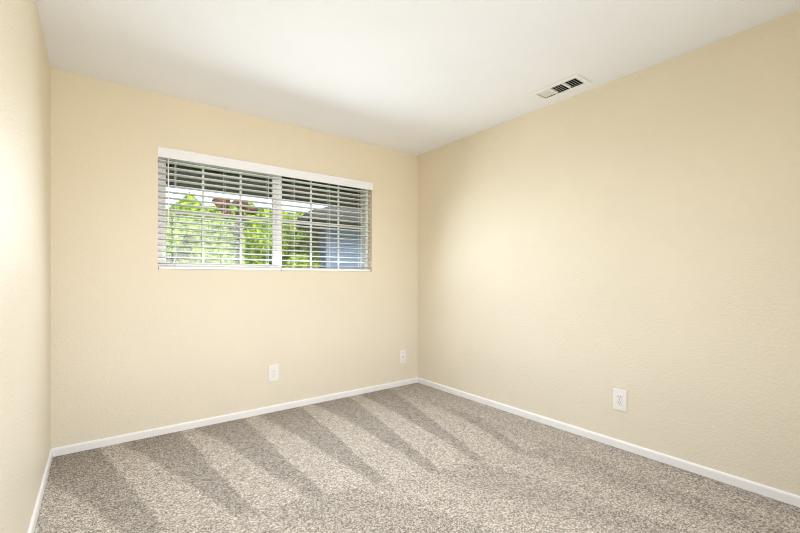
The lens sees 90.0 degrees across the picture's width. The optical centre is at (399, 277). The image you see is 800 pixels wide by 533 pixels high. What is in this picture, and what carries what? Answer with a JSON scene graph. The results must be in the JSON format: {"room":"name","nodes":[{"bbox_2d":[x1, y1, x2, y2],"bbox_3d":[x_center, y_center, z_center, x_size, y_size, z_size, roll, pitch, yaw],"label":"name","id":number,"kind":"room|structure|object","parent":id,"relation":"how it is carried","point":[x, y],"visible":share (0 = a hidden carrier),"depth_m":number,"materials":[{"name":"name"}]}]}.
{"room":"empty bedroom","nodes":[
{"label":"empty bedroom","id":0,"kind":"room"},
{"bbox_2d":[0,0,50,532],"bbox_3d":[-1.069,-0.098,0.899,0.150,2.440,4.223,0,0,-37],"label":"wall","id":1,"kind":"structure","parent":0,"point":[25,69],"depth_m":1.61,"materials":[{"name":"beige paint"}]},
{"bbox_2d":[28,448,52,532],"bbox_3d":[-1.005,1.096,0.947,0.011,0.052,3.923,0,0,-37],"label":"baseboard","id":2,"kind":"structure","parent":1,"relation":"attached to","point":[32,525],"depth_m":2.00,"materials":[{"name":"white wood"}]},
{"bbox_2d":[51,68,417,447],"bbox_3d":[-1.045,-0.098,3.469,2.985,2.440,0.150,0,0,-37],"label":"wall","id":3,"kind":"structure","parent":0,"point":[136,346],"depth_m":2.95,"materials":[{"name":"beige paint"}]},
{"bbox_2d":[158,159,280,269],"bbox_3d":[-1.390,-0.497,3.164,0.898,0.863,0.057,0,0,-37],"label":"window blind","id":4,"kind":"object","parent":3,"relation":"attached to","point":[174,163],"visible":0.91,"depth_m":3.13,"materials":[{"name":"white plastic"}]},
{"bbox_2d":[168,158,367,252],"bbox_3d":[-1.002,-0.567,3.415,1.713,0.645,0.019,0,0,-37],"label":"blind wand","id":5,"kind":"object","parent":4,"relation":"hanging from","point":[168,158],"visible":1,"depth_m":2.90,"materials":[{"name":"white plastic"}]},
{"bbox_2d":[52,377,417,456],"bbox_3d":[-0.996,1.096,3.404,2.985,0.052,0.011,0,0,-37],"label":"baseboard","id":6,"kind":"structure","parent":3,"relation":"attached to","point":[93,444],"depth_m":3.06,"materials":[{"name":"white wood"}]},
{"bbox_2d":[158,157,368,271],"bbox_3d":[-1.046,-0.495,3.463,1.818,0.872,0.138,0,0,-37],"label":"window","id":7,"kind":"structure","parent":3,"relation":"attached to","point":[279,247],"depth_m":3.34,"materials":[{"name":"white plastic"}]},
{"bbox_2d":[157,146,372,189],"bbox_3d":[-1.001,-0.902,3.404,1.828,0.070,0.026,0,0,-37],"label":"window valance","id":8,"kind":"object","parent":3,"relation":"attached to","point":[163,152],"visible":1,"depth_m":3.26,"materials":[{"name":"white"}]},
{"bbox_2d":[268,364,278,381],"bbox_3d":[-1.060,0.797,3.357,0.086,0.138,0.010,0,0,-37],"label":"outlet","id":9,"kind":"object","parent":3,"relation":"attached to","point":[273,370],"visible":1,"depth_m":3.35,"materials":[{"name":"white plastic"}]},
{"bbox_2d":[280,178,369,270],"bbox_3d":[-0.664,-0.497,3.712,0.898,0.863,0.057,0,0,-37],"label":"window blind","id":10,"kind":"object","parent":3,"relation":"attached to","point":[294,181],"visible":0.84,"depth_m":3.69,"materials":[{"name":"white plastic"}]},
{"bbox_2d":[400,350,405,363],"bbox_3d":[0.034,0.822,4.176,0.086,0.138,0.020,0,0,-37],"label":"outlet","id":11,"kind":"object","parent":3,"relation":"attached to","point":[402,352],"visible":1,"depth_m":4.17,"materials":[{"name":"white plastic"}]},
{"bbox_2d":[34,383,799,532],"bbox_3d":[0.182,1.172,1.843,3.285,0.100,4.223,0,0,-37],"label":"floor","id":12,"kind":"structure","parent":0,"point":[415,457],"depth_m":2.24,"materials":[{"name":"beige carpet"}]},
{"bbox_2d":[36,0,799,155],"bbox_3d":[0.182,-1.378,1.843,3.285,0.120,4.223,0,0,-37],"label":"ceiling","id":13,"kind":"structure","parent":0,"point":[415,77],"depth_m":2.32,"materials":[{"name":"white paint"}]},
{"bbox_2d":[530,74,591,100],"bbox_3d":[1.109,-1.365,2.777,0.190,0.120,0.355,0,0,-37],"label":"ceiling vent","id":14,"kind":"object","parent":13,"relation":"in","point":[574,82],"visible":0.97,"depth_m":2.78,"materials":[{"name":"white metal"}]},
{"bbox_2d":[418,9,799,495],"bbox_3d":[1.433,-0.098,2.787,0.150,2.440,4.223,0,0,-37],"label":"wall","id":15,"kind":"structure","parent":0,"point":[637,233],"depth_m":2.54,"materials":[{"name":"beige paint"}]},
{"bbox_2d":[418,378,799,506],"bbox_3d":[1.369,1.096,2.739,0.011,0.052,3.923,0,0,-37],"label":"baseboard","id":16,"kind":"structure","parent":15,"relation":"attached to","point":[789,498],"depth_m":2.52,"materials":[{"name":"white wood"}]},
{"bbox_2d":[613,388,626,411],"bbox_3d":[1.447,0.804,2.636,0.010,0.138,0.086,0,0,-37],"label":"outlet","id":17,"kind":"object","parent":15,"relation":"attached to","point":[619,396],"visible":1,"depth_m":2.63,"materials":[{"name":"white plastic"}]},
{"label":"outside","id":18,"kind":"structure","parent":0,"visible":0},
{"bbox_2d":[166,160,359,268],"bbox_3d":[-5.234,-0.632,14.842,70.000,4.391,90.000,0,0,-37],"label":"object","id":19,"kind":"object","parent":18,"point":[168,242],"visible":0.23,"depth_m":7.50,"materials":[{"name":"green plant"}]}
]}

